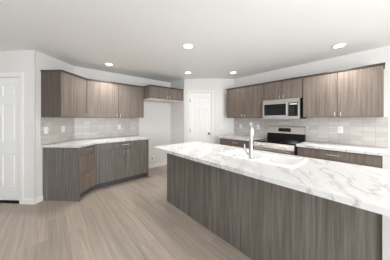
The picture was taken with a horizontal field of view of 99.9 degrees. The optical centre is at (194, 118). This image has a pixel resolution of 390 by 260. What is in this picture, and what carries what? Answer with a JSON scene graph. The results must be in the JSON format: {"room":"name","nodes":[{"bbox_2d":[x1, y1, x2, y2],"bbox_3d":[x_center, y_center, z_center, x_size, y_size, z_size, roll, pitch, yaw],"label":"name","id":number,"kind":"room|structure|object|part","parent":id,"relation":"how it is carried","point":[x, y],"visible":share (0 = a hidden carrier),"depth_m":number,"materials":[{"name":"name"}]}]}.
{"room":"kitchen","nodes":[
{"label":"kitchen","id":0,"kind":"room"},
{"bbox_2d":[0,50,35,198],"bbox_3d":[-3.384,0.127,2.691,1.745,2.428,0.110,0,0,3],"label":"wall","id":1,"kind":"structure","parent":0,"point":[23,61],"depth_m":2.60,"materials":[{"name":"paint"}]},
{"bbox_2d":[0,77,18,199],"bbox_3d":[-3.142,0.320,2.662,0.774,1.974,0.048,0,0,3],"label":"door","id":2,"kind":"structure","parent":1,"relation":"in","point":[9,87],"depth_m":2.65,"materials":[{"name":"white paint"}]},
{"bbox_2d":[0,200,18,203],"bbox_3d":[-3.147,1.334,2.674,0.762,0.053,0.098,0,0,3],"label":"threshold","id":3,"kind":"structure","parent":1,"relation":"attached to","point":[1,201],"depth_m":2.64,"materials":[{"name":"black metal"}]},
{"bbox_2d":[0,72,23,203],"bbox_3d":[-3.148,0.303,2.670,0.898,2.076,0.126,0,0,3],"label":"trim","id":4,"kind":"structure","parent":1,"relation":"attached to","point":[20,75],"depth_m":2.58,"materials":[{"name":"white paint"}]},
{"bbox_2d":[23,198,35,203],"bbox_3d":[-3.381,1.298,2.630,1.758,0.085,0.013,0,0,3],"label":"baseboard","id":5,"kind":"structure","parent":1,"relation":"attached to","point":[25,200],"depth_m":2.58,"materials":[{"name":"white paint"}]},
{"bbox_2d":[34,50,73,197],"bbox_3d":[-2.549,0.127,2.979,0.110,2.428,0.777,0,0,3],"label":"wall","id":6,"kind":"structure","parent":0,"point":[42,61],"depth_m":2.66,"materials":[{"name":"paint"}]},
{"bbox_2d":[34,195,42,203],"bbox_3d":[-2.506,1.298,2.647,0.013,0.085,0.145,0,0,3],"label":"baseboard","id":7,"kind":"structure","parent":6,"relation":"attached to","point":[39,199],"depth_m":2.64,"materials":[{"name":"white paint"}]},
{"bbox_2d":[40,117,73,144],"bbox_3d":[-2.487,0.198,3.014,0.008,0.456,0.690,0,0,3],"label":"tile backsplash","id":8,"kind":"structure","parent":6,"relation":"attached to","point":[55,134],"depth_m":2.95,"materials":[{"name":"grey tile"}]},
{"bbox_2d":[40,70,86,116],"bbox_3d":[-2.296,-0.415,3.016,0.385,0.765,0.724,0,0,3],"label":"upper cabinet","id":9,"kind":"object","parent":6,"relation":"attached to","point":[63,93],"visible":1,"depth_m":2.68,"materials":[{"name":"laminate"}]},
{"bbox_3d":[-2.306,-0.786,3.016,0.366,0.022,0.724,0,0,3],"label":"crown trim","id":10,"kind":"part","parent":9,"relation":"part of","materials":[{"name":"laminate"}]},
{"bbox_3d":[-2.150,-0.404,2.941,0.019,0.735,0.558,0,0,3],"label":"door","id":11,"kind":"part","parent":9,"relation":"part of","materials":[{"name":"brown laminate"}]},
{"bbox_2d":[74,66,170,164],"bbox_3d":[-1.609,0.127,4.209,2.496,2.428,0.110,0,0,-42],"label":"wall","id":12,"kind":"structure","parent":0,"point":[155,124],"depth_m":4.51,"materials":[{"name":"paint"}]},
{"bbox_2d":[74,118,138,139],"bbox_3d":[-1.956,0.198,3.818,1.365,0.456,0.008,0,0,-42],"label":"tile backsplash","id":13,"kind":"structure","parent":12,"relation":"attached to","point":[84,128],"depth_m":3.73,"materials":[{"name":"grey tile"}]},
{"bbox_2d":[78,78,143,117],"bbox_3d":[-1.833,-0.415,3.686,1.321,0.765,0.365,0,0,-42],"label":"upper cabinet","id":14,"kind":"object","parent":12,"relation":"attached to","point":[104,99],"visible":0.98,"depth_m":3.55,"materials":[{"name":"brown laminate"}]},
{"bbox_3d":[-1.908,-0.404,3.431,0.583,0.735,0.019,0,0,-42],"label":"door","id":15,"kind":"part","parent":14,"relation":"part of","materials":[{"name":"brown laminate"}]},
{"bbox_3d":[-1.838,-0.786,3.694,1.319,0.022,0.346,0,0,-42],"label":"crown trim","id":16,"kind":"part","parent":14,"relation":"part of","materials":[{"name":"laminate"}]},
{"bbox_3d":[-1.469,-0.404,3.824,0.585,0.735,0.019,0,0,-42],"label":"door","id":17,"kind":"part","parent":14,"relation":"part of","materials":[{"name":"brown laminate"}]},
{"bbox_2d":[149,155,154,160],"bbox_3d":[-1.167,1.081,4.516,0.160,0.140,0.021,0,0,-42],"label":"box","id":18,"kind":"object","parent":12,"relation":"attached to","point":[151,158],"visible":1,"depth_m":4.51,"materials":[{"name":"white plastic"}]},
{"bbox_2d":[149,162,166,167],"bbox_3d":[-1.096,1.298,4.585,1.012,0.085,0.013,0,0,-42],"label":"baseboard","id":19,"kind":"structure","parent":12,"relation":"attached to","point":[162,163],"depth_m":4.63,"materials":[{"name":"white paint"}]},
{"bbox_2d":[144,85,182,102],"bbox_3d":[-0.870,-0.632,4.346,0.989,0.330,0.665,0,0,-42],"label":"upper cabinet","id":20,"kind":"object","parent":12,"relation":"attached to","point":[152,93],"visible":1,"depth_m":4.07,"materials":[{"name":"brown laminate"}]},
{"bbox_3d":[-0.854,-0.629,3.971,0.480,0.285,0.019,0,0,-42],"label":"door","id":21,"kind":"part","parent":20,"relation":"part of","materials":[{"name":"brown laminate"}]},
{"bbox_3d":[-0.876,-0.786,4.353,0.989,0.022,0.646,0,0,-42],"label":"crown trim","id":22,"kind":"part","parent":20,"relation":"part of","materials":[{"name":"laminate"}]},
{"bbox_3d":[-0.881,-0.474,4.360,0.983,0.014,0.629,0,0,-42],"label":"panel","id":23,"kind":"part","parent":20,"relation":"part of","materials":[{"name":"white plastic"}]},
{"bbox_3d":[-0.495,-0.629,4.292,0.470,0.285,0.019,0,0,-42],"label":"door","id":24,"kind":"part","parent":20,"relation":"part of","materials":[{"name":"brown laminate"}]},
{"bbox_2d":[0,165,251,259],"bbox_3d":[-0.710,1.401,1.069,7.166,0.120,7.140,0,0,-42],"label":"floor","id":25,"kind":"structure","parent":0,"point":[134,219],"depth_m":1.99,"materials":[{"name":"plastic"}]},
{"bbox_2d":[43,144,94,200],"bbox_3d":[-2.159,0.904,3.014,0.660,0.874,0.660,0,0,3],"label":"base cabinet","id":26,"kind":"object","parent":25,"relation":"on","point":[68,173],"visible":1,"depth_m":2.69,"materials":[{"name":"grey laminate"}]},
{"bbox_3d":[-2.193,0.904,2.695,0.626,0.874,0.019,0,0,3],"label":"panel","id":27,"kind":"part","parent":26,"relation":"part of","materials":[{"name":"grey laminate"}]},
{"bbox_3d":[-1.879,1.074,2.878,0.019,0.311,0.372,0,0,3],"label":"drawer","id":28,"kind":"part","parent":26,"relation":"part of","materials":[{"name":"brown laminate"}]},
{"bbox_3d":[-1.879,0.761,2.878,0.019,0.304,0.372,0,0,3],"label":"drawer","id":29,"kind":"part","parent":26,"relation":"part of","materials":[{"name":"brown laminate"}]},
{"bbox_3d":[-1.879,0.542,2.878,0.019,0.121,0.372,0,0,3],"label":"drawer","id":30,"kind":"part","parent":26,"relation":"part of","materials":[{"name":"brown laminate"}]},
{"bbox_2d":[93,139,148,189],"bbox_3d":[-1.754,0.904,3.560,1.323,0.874,0.658,0,0,-42],"label":"base cabinet","id":31,"kind":"object","parent":25,"relation":"on","point":[115,162],"visible":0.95,"depth_m":3.38,"materials":[{"name":"grey laminate"}]},
{"bbox_2d":[42,136,149,147],"bbox_3d":[-1.834,0.446,3.302,1.826,0.038,0.939,0,0,-42],"label":"countertop","id":32,"kind":"structure","parent":31,"relation":"on","point":[80,143],"depth_m":3.12,"materials":[{"name":"stone"}]},
{"bbox_3d":[-1.633,0.919,3.285,0.483,0.621,0.019,0,0,-42],"label":"door","id":33,"kind":"part","parent":31,"relation":"part of","materials":[{"name":"grey laminate"}]},
{"bbox_3d":[-1.450,0.542,3.449,0.972,0.121,0.019,0,0,-42],"label":"drawer","id":34,"kind":"part","parent":31,"relation":"part of","materials":[{"name":"grey laminate"}]},
{"bbox_3d":[-1.268,0.919,3.611,0.483,0.621,0.019,0,0,-42],"label":"door","id":35,"kind":"part","parent":31,"relation":"part of","materials":[{"name":"grey laminate"}]},
{"bbox_3d":[-1.278,0.904,4.005,0.020,0.874,0.628,0,0,-42],"label":"panel","id":36,"kind":"part","parent":31,"relation":"part of","materials":[{"name":"grey laminate"}]},
{"bbox_2d":[220,138,253,148],"bbox_3d":[1.137,0.904,3.894,0.641,0.874,0.943,0,0,-42],"label":"base cabinet","id":37,"kind":"object","parent":25,"relation":"on","point":[229,142],"visible":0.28,"depth_m":3.71,"materials":[{"name":"brown laminate"}]},
{"bbox_2d":[218,135,265,141],"bbox_3d":[1.137,0.446,3.902,0.633,0.038,0.955,0,0,-42],"label":"countertop","id":38,"kind":"structure","parent":37,"relation":"on","point":[234,137],"depth_m":3.79,"materials":[{"name":"stone"}]},
{"bbox_2d":[167,153,389,259],"bbox_3d":[0.619,0.904,1.995,0.704,0.874,2.460,0,0,-42],"label":"base cabinet","id":39,"kind":"object","parent":25,"relation":"on","point":[263,220],"visible":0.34,"depth_m":1.43,"materials":[{"name":"grey laminate"}]},
{"bbox_2d":[153,141,389,216],"bbox_3d":[0.547,0.446,1.913,0.944,0.038,2.523,0,0,-42],"label":"countertop","id":40,"kind":"structure","parent":39,"relation":"on","point":[359,186],"depth_m":1.26,"materials":[{"name":"stone"}]},
{"bbox_2d":[244,121,253,158],"bbox_3d":[0.625,0.220,1.785,0.184,0.392,0.107,0,0,-42],"label":"faucet","id":41,"kind":"object","parent":40,"relation":"on","point":[250,153],"visible":1,"depth_m":1.72,"materials":[{"name":"silver metal"}]},
{"bbox_3d":[0.623,0.157,1.792,0.031,0.268,0.178,0,0,23],"label":"spout","id":42,"kind":"part","parent":41,"relation":"part of","materials":[{"name":"silver metal"}]},
{"bbox_2d":[217,148,307,168],"bbox_3d":[0.726,0.524,1.863,0.475,0.229,0.850,0,0,-42],"label":"sink","id":43,"kind":"object","parent":40,"relation":"in","point":[289,162],"visible":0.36,"depth_m":1.85,"materials":[{"name":"white ceramic"}]},
{"bbox_3d":[1.381,0.904,1.120,0.672,0.874,0.139,0,0,-42],"label":"post","id":44,"kind":"part","parent":39,"relation":"part of","materials":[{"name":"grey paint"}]},
{"bbox_2d":[253,126,305,155],"bbox_3d":[1.657,0.746,3.227,0.733,1.190,0.732,0,0,-42],"label":"range","id":45,"kind":"object","parent":25,"relation":"on","point":[280,139],"visible":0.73,"depth_m":3.21,"materials":[{"name":"silver metal"}]},
{"bbox_3d":[1.408,0.573,3.004,0.066,0.021,0.652,0,0,-42],"label":"handle","id":46,"kind":"part","parent":45,"relation":"part of","materials":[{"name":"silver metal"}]},
{"bbox_3d":[1.440,0.494,3.033,0.079,0.094,0.732,0,0,-42],"label":"control panel","id":47,"kind":"part","parent":45,"relation":"part of","materials":[{"name":"silver metal"}]},
{"bbox_3d":[1.444,0.837,3.036,0.030,0.587,0.724,0,0,-42],"label":"oven door","id":48,"kind":"part","parent":45,"relation":"part of","materials":[{"name":"silver metal"}]},
{"bbox_2d":[254,138,304,144],"bbox_3d":[1.659,0.434,3.228,0.607,0.022,0.732,0,0,-42],"label":"cooktop","id":49,"kind":"object","parent":45,"relation":"in","point":[269,141],"depth_m":3.16,"materials":[{"name":"black glass"}]},
{"bbox_2d":[297,147,382,168],"bbox_3d":[2.270,0.904,2.627,0.641,0.874,0.966,0,0,-42],"label":"base cabinet","id":50,"kind":"object","parent":25,"relation":"on","point":[376,161],"visible":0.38,"depth_m":2.35,"materials":[{"name":"brown laminate"}]},
{"bbox_3d":[1.909,0.919,2.615,0.019,0.621,0.457,0,0,-42],"label":"door","id":51,"kind":"part","parent":50,"relation":"part of","materials":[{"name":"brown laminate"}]},
{"bbox_2d":[296,141,389,156],"bbox_3d":[2.294,0.446,2.607,0.633,0.038,1.026,0,0,-42],"label":"countertop","id":52,"kind":"structure","parent":50,"relation":"on","point":[380,151],"depth_m":2.46,"materials":[{"name":"stone"}]},
{"bbox_3d":[2.218,0.919,2.269,0.019,0.621,0.457,0,0,-42],"label":"door","id":53,"kind":"part","parent":50,"relation":"part of","materials":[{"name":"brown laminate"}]},
{"bbox_2d":[171,79,183,143],"bbox_3d":[-0.460,0.127,4.714,0.110,2.428,0.668,0,0,-42],"label":"wall","id":54,"kind":"structure","parent":0,"point":[177,109],"depth_m":4.66,"materials":[{"name":"paint"}]},
{"bbox_2d":[0,0,389,82],"bbox_3d":[-0.710,-1.147,1.069,7.166,0.120,7.140,0,0,-42],"label":"ceiling","id":55,"kind":"structure","parent":0,"point":[141,38],"depth_m":2.08,"materials":[{"name":"paint"}]},
{"bbox_2d":[182,43,193,48],"bbox_3d":[-0.098,-1.082,2.441,0.176,0.009,0.176,0,0,-42],"label":"recessed light","id":56,"kind":"object","parent":55,"relation":"in","point":[186,46],"visible":1,"depth_m":2.44,"materials":[{"name":"white paint"}]},
{"bbox_2d":[331,43,346,47],"bbox_3d":[2.134,-1.082,2.425,0.176,0.009,0.176,0,0,-42],"label":"recessed light","id":57,"kind":"object","parent":55,"relation":"in","point":[339,45],"visible":1,"depth_m":2.41,"materials":[{"name":"white paint"}]},
{"bbox_2d":[184,78,215,143],"bbox_3d":[0.153,0.127,4.459,0.858,2.428,0.110,0,0,3],"label":"wall","id":58,"kind":"structure","parent":0,"point":[207,83],"depth_m":4.41,"materials":[{"name":"paint"}]},
{"bbox_2d":[190,93,210,142],"bbox_3d":[0.155,0.307,4.410,0.590,2.038,0.103,0,0,3],"label":"door","id":59,"kind":"structure","parent":58,"relation":"in","point":[200,103],"depth_m":4.43,"materials":[{"name":"white paint"}]},
{"bbox_2d":[188,90,213,143],"bbox_3d":[0.164,0.285,4.451,0.696,2.112,0.126,0,0,3],"label":"trim","id":60,"kind":"structure","parent":58,"relation":"attached to","point":[189,91],"depth_m":4.39,"materials":[{"name":"white paint"}]},
{"bbox_2d":[216,78,233,143],"bbox_3d":[0.826,0.127,4.473,0.517,2.428,0.110,0,0,-9],"label":"wall","id":61,"kind":"structure","parent":0,"point":[222,85],"depth_m":4.41,"materials":[{"name":"paint"}]},
{"bbox_2d":[234,46,389,169],"bbox_3d":[2.783,0.127,2.621,0.110,2.428,5.018,0,0,-42],"label":"wall","id":62,"kind":"structure","parent":0,"point":[382,54],"depth_m":2.82,"materials":[{"name":"paint"}]},
{"bbox_2d":[226,83,263,117],"bbox_3d":[1.260,-0.403,3.967,0.360,0.741,0.992,0,0,-42],"label":"upper cabinet","id":63,"kind":"object","parent":62,"relation":"attached to","point":[243,101],"visible":0.91,"depth_m":3.81,"materials":[{"name":"brown laminate"}]},
{"bbox_3d":[1.005,-0.392,4.046,0.019,0.711,0.465,0,0,-42],"label":"door","id":64,"kind":"part","parent":63,"relation":"part of","materials":[{"name":"brown laminate"}]},
{"bbox_3d":[1.267,-0.762,3.974,0.341,0.022,0.992,0,0,-42],"label":"crown trim","id":65,"kind":"part","parent":63,"relation":"part of","materials":[{"name":"laminate"}]},
{"bbox_3d":[1.324,-0.392,3.689,0.019,0.711,0.481,0,0,-42],"label":"door","id":66,"kind":"part","parent":63,"relation":"part of","materials":[{"name":"brown laminate"}]},
{"bbox_2d":[264,76,302,100],"bbox_3d":[1.828,-0.580,3.332,0.360,0.386,0.707,0,0,-42],"label":"upper cabinet","id":67,"kind":"object","parent":62,"relation":"attached to","point":[289,88],"visible":0.88,"depth_m":3.20,"materials":[{"name":"brown laminate"}]},
{"bbox_3d":[1.609,-0.569,3.371,0.019,0.356,0.346,0,0,-42],"label":"door","id":68,"kind":"part","parent":67,"relation":"part of","materials":[{"name":"brown laminate"}]},
{"bbox_3d":[1.835,-0.762,3.338,0.341,0.022,0.707,0,0,-42],"label":"crown trim","id":69,"kind":"part","parent":67,"relation":"part of","materials":[{"name":"laminate"}]},
{"bbox_2d":[263,98,305,118],"bbox_3d":[1.788,-0.191,3.307,0.434,0.382,0.680,0,0,-42],"label":"microwave","id":70,"kind":"object","parent":67,"relation":"attached to","point":[292,108],"visible":0.98,"depth_m":3.14,"materials":[{"name":"silver metal"}]},
{"bbox_3d":[1.603,-0.172,3.273,0.030,0.315,0.484,0,0,-42],"label":"door","id":71,"kind":"part","parent":70,"relation":"part of","materials":[{"name":"silver metal"}]},
{"bbox_3d":[1.831,-0.172,3.019,0.030,0.315,0.194,0,0,-42],"label":"control panel","id":72,"kind":"part","parent":70,"relation":"part of","materials":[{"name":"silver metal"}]},
{"bbox_3d":[1.843,-0.569,3.109,0.019,0.356,0.346,0,0,-42],"label":"door","id":73,"kind":"part","parent":67,"relation":"part of","materials":[{"name":"brown laminate"}]},
{"bbox_2d":[234,117,387,147],"bbox_3d":[1.971,0.198,3.438,0.008,0.456,2.701,0,0,-42],"label":"tile backsplash","id":74,"kind":"structure","parent":62,"relation":"attached to","point":[363,131],"depth_m":2.88,"materials":[{"name":"grey tile"}]},
{"bbox_2d":[338,126,342,132],"bbox_3d":[2.510,0.181,2.824,0.009,0.116,0.072,0,0,-42],"label":"wall outlet","id":75,"kind":"object","parent":74,"relation":"attached to","point":[340,128],"visible":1,"depth_m":2.82,"materials":[{"name":"white plastic"}]},
{"bbox_2d":[302,62,384,116],"bbox_3d":[2.391,-0.403,2.703,0.360,0.741,0.975,0,0,-42],"label":"upper cabinet","id":76,"kind":"object","parent":62,"relation":"attached to","point":[356,91],"visible":1,"depth_m":2.53,"materials":[{"name":"brown laminate"}]},
{"bbox_3d":[2.124,-0.392,2.795,0.019,0.711,0.472,0,0,-42],"label":"door","id":77,"kind":"part","parent":76,"relation":"part of","materials":[{"name":"brown laminate"}]},
{"bbox_3d":[2.398,-0.762,2.709,0.341,0.022,0.975,0,0,-42],"label":"crown trim","id":78,"kind":"part","parent":76,"relation":"part of","materials":[{"name":"laminate"}]},
{"bbox_3d":[2.443,-0.392,2.438,0.019,0.711,0.472,0,0,-42],"label":"door","id":79,"kind":"part","parent":76,"relation":"part of","materials":[{"name":"brown laminate"}]}
]}

